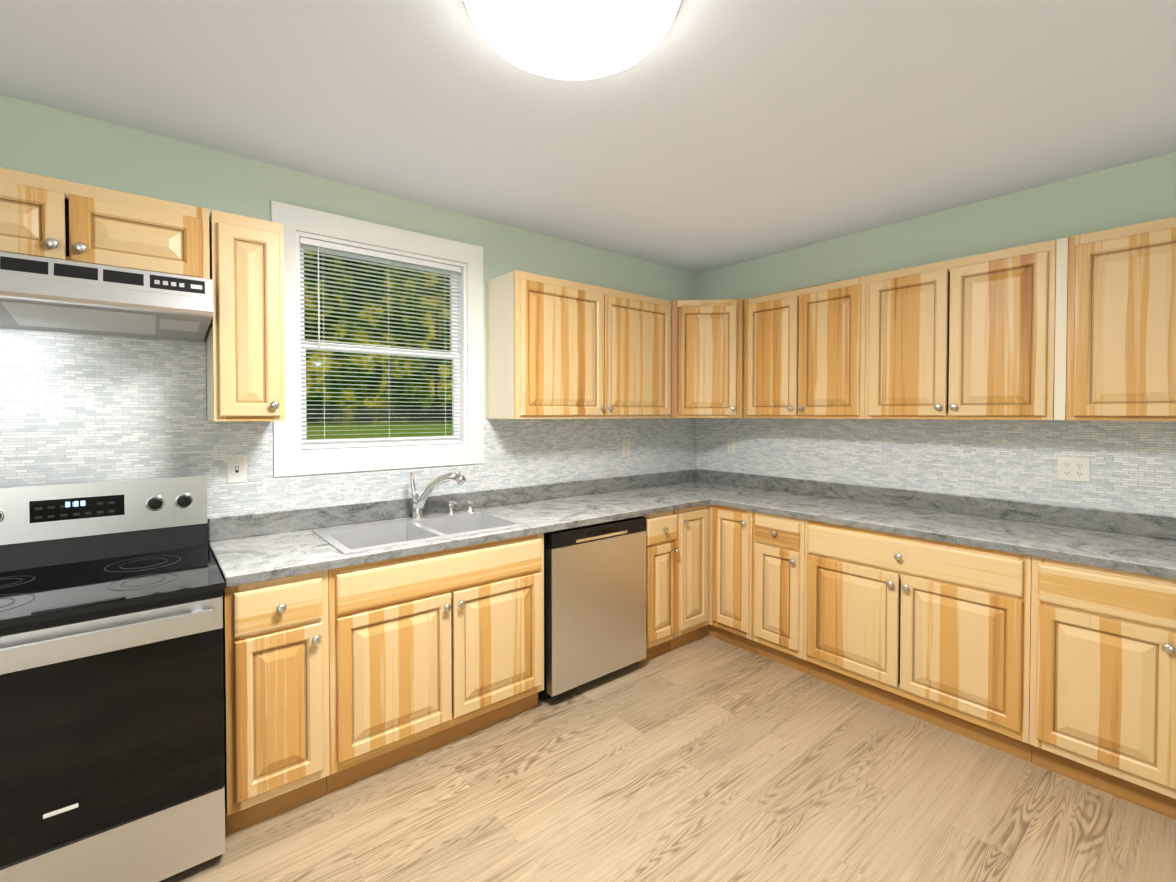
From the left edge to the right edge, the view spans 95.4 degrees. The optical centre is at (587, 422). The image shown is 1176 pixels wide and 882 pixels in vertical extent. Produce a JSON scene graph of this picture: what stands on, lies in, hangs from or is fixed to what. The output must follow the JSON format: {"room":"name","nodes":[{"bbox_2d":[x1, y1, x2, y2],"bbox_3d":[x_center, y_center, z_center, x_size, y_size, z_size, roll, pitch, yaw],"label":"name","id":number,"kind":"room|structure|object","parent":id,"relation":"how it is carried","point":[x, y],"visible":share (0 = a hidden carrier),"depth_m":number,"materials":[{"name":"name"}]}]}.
{"room":"kitchen","nodes":[
{"label":"kitchen","id":0,"kind":"room"},
{"bbox_2d":[0,94,695,476],"bbox_3d":[-1.335,0.126,2.561,5.840,2.570,0.120,-1,1,-39],"label":"wall","id":1,"kind":"structure","parent":0,"point":[50,142],"depth_m":2.35,"materials":[{"name":"green paint"}]},
{"bbox_2d":[0,168,209,278],"bbox_3d":[-1.790,-0.652,1.855,0.761,0.282,0.367,-1,1,-39],"label":"upper cabinet","id":2,"kind":"object","parent":1,"relation":"attached to","point":[46,217],"visible":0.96,"depth_m":1.79,"materials":[{"name":"brown wood"}]},
{"bbox_2d":[0,252,212,341],"bbox_3d":[-1.756,-0.418,1.817,0.757,0.179,0.456,-1,1,-39],"label":"range hood","id":3,"kind":"object","parent":2,"relation":"attached to","point":[48,294],"visible":1,"depth_m":1.76,"materials":[{"name":"silver metal"}]},
{"bbox_2d":[206,210,284,420],"bbox_3d":[-1.399,-0.403,2.182,0.236,0.790,0.367,-1,1,-39],"label":"upper cabinet","id":4,"kind":"object","parent":1,"relation":"attached to","point":[245,362],"visible":1,"depth_m":2.06,"materials":[{"name":"brown wood"}]},
{"bbox_2d":[0,328,695,572],"bbox_3d":[-0.908,-0.002,2.825,4.598,1.047,0.008,-1,1,-39],"label":"backsplash","id":5,"kind":"structure","parent":1,"relation":"attached to","point":[84,408],"depth_m":2.20,"materials":[{"name":"tile"}]},
{"bbox_2d":[227,456,246,483],"bbox_3d":[-1.518,0.203,2.312,0.072,0.116,0.013,-1,1,-39],"label":"light switch","id":6,"kind":"object","parent":5,"relation":"attached to","point":[236,469],"visible":1,"depth_m":2.31,"materials":[{"name":"white plastic"}]},
{"bbox_2d":[622,439,628,455],"bbox_3d":[0.267,0.178,3.784,0.072,0.116,0.008,-1,1,-39],"label":"electrical outlet","id":7,"kind":"object","parent":5,"relation":"attached to","point":[625,447],"visible":1,"depth_m":3.78,"materials":[{"name":"white plastic"}]},
{"bbox_2d":[271,200,483,476],"bbox_3d":[-1.046,-0.379,2.775,1.050,1.232,0.136,-1,1,-39],"label":"window unit","id":8,"kind":"structure","parent":1,"relation":"in","point":[296,451],"depth_m":2.71,"materials":[{"name":"white paint"}]},
{"bbox_2d":[486,270,671,418],"bbox_3d":[0.005,-0.422,3.336,1.232,0.790,0.367,-1,1,-39],"label":"upper cabinet","id":9,"kind":"object","parent":1,"relation":"attached to","point":[556,348],"visible":1,"depth_m":3.08,"materials":[{"name":"brown wood"}]},
{"bbox_2d":[671,299,743,417],"bbox_3d":[0.820,-0.431,3.817,0.660,0.790,0.660,-1,1,-39],"label":"upper cabinet","id":10,"kind":"object","parent":1,"relation":"attached to","point":[707,358],"visible":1,"depth_m":3.57,"materials":[{"name":"brown wood"}]},
{"bbox_2d":[0,0,1175,273],"bbox_3d":[0.482,-1.162,0.331,5.840,0.080,5.840,-1,1,-39],"label":"ceiling","id":11,"kind":"structure","parent":0,"point":[706,136],"depth_m":1.93,"materials":[{"name":"white paint"}]},
{"bbox_2d":[462,0,682,79],"bbox_3d":[-0.042,-1.069,1.413,0.588,0.140,0.588,-1,1,-39],"label":"dome light","id":12,"kind":"object","parent":11,"relation":"attached to","point":[573,39],"visible":1,"depth_m":1.40,"materials":[{"name":"white glass"}]},
{"bbox_2d":[159,635,1175,881],"bbox_3d":[0.482,1.478,0.375,5.840,0.060,5.840,-1,1,-39],"label":"floor","id":13,"kind":"structure","parent":0,"point":[707,759],"depth_m":1.98,"materials":[{"name":"brown wood"}]},
{"bbox_2d":[0,474,224,881],"bbox_3d":[-1.658,0.825,1.720,0.762,1.200,0.743,-1,1,-39],"label":"range","id":14,"kind":"object","parent":13,"relation":"on","point":[112,765],"visible":1,"depth_m":1.60,"materials":[{"name":"silver metal"}]},
{"bbox_2d":[222,570,329,835],"bbox_3d":[-1.272,0.982,2.116,0.320,0.872,0.667,-1,1,-39],"label":"base cabinet","id":15,"kind":"object","parent":13,"relation":"on","point":[276,694],"visible":0.9,"depth_m":1.88,"materials":[{"name":"brown wood"}]},
{"bbox_2d":[326,533,543,793],"bbox_3d":[-0.771,0.975,2.527,0.971,0.872,0.667,-1,1,-39],"label":"base cabinet","id":16,"kind":"object","parent":13,"relation":"on","point":[428,652],"visible":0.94,"depth_m":2.23,"materials":[{"name":"brown wood"}]},
{"bbox_2d":[208,469,755,587],"bbox_3d":[-0.165,0.457,3.021,3.193,0.138,0.643,-1,1,-39],"label":"countertop","id":17,"kind":"structure","parent":16,"relation":"on","point":[254,548],"depth_m":2.64,"materials":[{"name":"stone"}]},
{"bbox_2d":[312,472,528,553],"bbox_3d":[-0.772,0.465,2.509,0.840,0.423,0.515,-1,1,-39],"label":"sink","id":18,"kind":"object","parent":17,"relation":"in","point":[417,527],"visible":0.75,"depth_m":2.60,"materials":[{"name":"white ceramic"}]},
{"bbox_2d":[540,516,646,700],"bbox_3d":[-0.119,0.968,3.058,0.658,0.868,0.620,-1,1,-39],"label":"dishwasher","id":19,"kind":"object","parent":13,"relation":"on","point":[594,601],"visible":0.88,"depth_m":2.78,"materials":[{"name":"silver metal"}]},
{"bbox_2d":[636,510,679,663],"bbox_3d":[0.249,0.961,3.366,0.283,0.872,0.667,-1,1,-39],"label":"base cabinet","id":20,"kind":"object","parent":13,"relation":"on","point":[662,551],"visible":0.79,"depth_m":3.13,"materials":[{"name":"brown wood"}]},
{"bbox_2d":[671,505,707,649],"bbox_3d":[0.471,0.958,3.549,0.290,0.872,0.667,-1,1,-39],"label":"base cabinet","id":21,"kind":"object","parent":13,"relation":"on","point":[692,573],"visible":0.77,"depth_m":3.31,"materials":[{"name":"brown wood"}]},
{"bbox_2d":[701,504,716,637],"bbox_3d":[0.785,0.960,3.467,0.088,0.872,0.093,-1,1,-39],"label":"base cabinet","id":22,"kind":"object","parent":13,"relation":"on","point":[709,629],"visible":0.58,"depth_m":3.43,"materials":[{"name":"brown wood"}]},
{"bbox_2d":[712,505,756,653],"bbox_3d":[1.108,0.959,3.485,0.667,0.872,0.290,-1,1,-39],"label":"base cabinet","id":23,"kind":"object","parent":13,"relation":"on","point":[732,574],"visible":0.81,"depth_m":3.28,"materials":[{"name":"brown wood"}]},
{"bbox_2d":[752,511,808,673],"bbox_3d":[1.304,0.963,3.246,0.667,0.872,0.324,-1,1,-39],"label":"base cabinet","id":24,"kind":"object","parent":13,"relation":"on","point":[778,590],"visible":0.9,"depth_m":3.04,"materials":[{"name":"brown wood"}]},
{"bbox_2d":[804,520,1031,762],"bbox_3d":[1.718,0.972,2.744,0.667,0.872,0.973,-1,1,-39],"label":"base cabinet","id":25,"kind":"object","parent":13,"relation":"on","point":[937,633],"visible":0.94,"depth_m":2.47,"materials":[{"name":"brown wood"}]},
{"bbox_2d":[1029,556,1175,819],"bbox_3d":[2.292,0.983,2.045,0.667,0.872,0.832,-1,1,-39],"label":"base cabinet","id":26,"kind":"object","parent":13,"relation":"on","point":[1103,682],"visible":0.94,"depth_m":2.00,"materials":[{"name":"brown wood"}]},
{"bbox_2d":[712,475,1175,579],"bbox_3d":[1.800,0.463,2.640,0.643,0.138,2.400,-1,1,-39],"label":"countertop","id":27,"kind":"structure","parent":26,"relation":"on","point":[1140,543],"depth_m":2.60,"materials":[{"name":"stone"}]},
{"bbox_2d":[696,152,1175,299],"bbox_3d":[2.729,0.133,2.123,0.120,2.570,5.720,-1,1,-39],"label":"wall","id":28,"kind":"structure","parent":0,"point":[1138,192],"depth_m":2.84,"materials":[{"name":"green paint"}]},
{"bbox_2d":[743,276,865,418],"bbox_3d":[1.392,-0.423,3.352,0.367,0.790,0.782,-1,1,-39],"label":"upper cabinet","id":29,"kind":"object","parent":28,"relation":"attached to","point":[804,352],"visible":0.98,"depth_m":3.21,"materials":[{"name":"brown wood"}]},
{"bbox_2d":[696,418,1175,516],"bbox_3d":[1.918,0.249,3.006,0.008,0.539,3.270,-1,1,-39],"label":"backsplash","id":30,"kind":"structure","parent":28,"relation":"attached to","point":[1133,466],"depth_m":2.86,"materials":[{"name":"tile"}]},
{"bbox_2d":[727,438,735,453],"bbox_3d":[1.077,0.174,4.014,0.008,0.116,0.072,-1,1,-39],"label":"electrical outlet","id":31,"kind":"object","parent":30,"relation":"attached to","point":[731,445],"visible":1,"depth_m":4.01,"materials":[{"name":"white plastic"}]},
{"bbox_2d":[1057,456,1090,481],"bbox_3d":[2.297,0.219,2.531,0.008,0.116,0.118,-1,1,-39],"label":"electrical outlet","id":32,"kind":"object","parent":30,"relation":"attached to","point":[1069,468],"visible":1,"depth_m":2.53,"materials":[{"name":"white plastic"}]},
{"bbox_2d":[865,240,1055,419],"bbox_3d":[1.896,-0.412,2.740,0.367,0.790,0.800,-1,1,-39],"label":"upper cabinet","id":33,"kind":"object","parent":28,"relation":"attached to","point":[972,337],"visible":0.98,"depth_m":2.59,"materials":[{"name":"brown wood"}]},
{"bbox_2d":[1054,237,1068,419],"bbox_3d":[2.182,-0.407,2.430,0.319,0.790,0.038,-1,1,-39],"label":"strip","id":34,"kind":"object","parent":28,"relation":"attached to","point":[1061,310],"visible":0.43,"depth_m":2.33,"materials":[{"name":"beige wood"}]},
{"bbox_2d":[1066,217,1175,420],"bbox_3d":[2.425,-0.402,2.097,0.367,0.790,0.780,-1,1,-39],"label":"upper cabinet","id":35,"kind":"object","parent":28,"relation":"attached to","point":[1121,338],"visible":1,"depth_m":2.17,"materials":[{"name":"brown wood"}]},
{"label":"outside","id":36,"kind":"structure","parent":0,"visible":0},
{"bbox_2d":[304,250,451,438],"bbox_3d":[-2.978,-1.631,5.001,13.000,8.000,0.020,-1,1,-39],"label":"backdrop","id":37,"kind":"structure","parent":36,"point":[363,429],"depth_m":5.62,"materials":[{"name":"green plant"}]}
]}

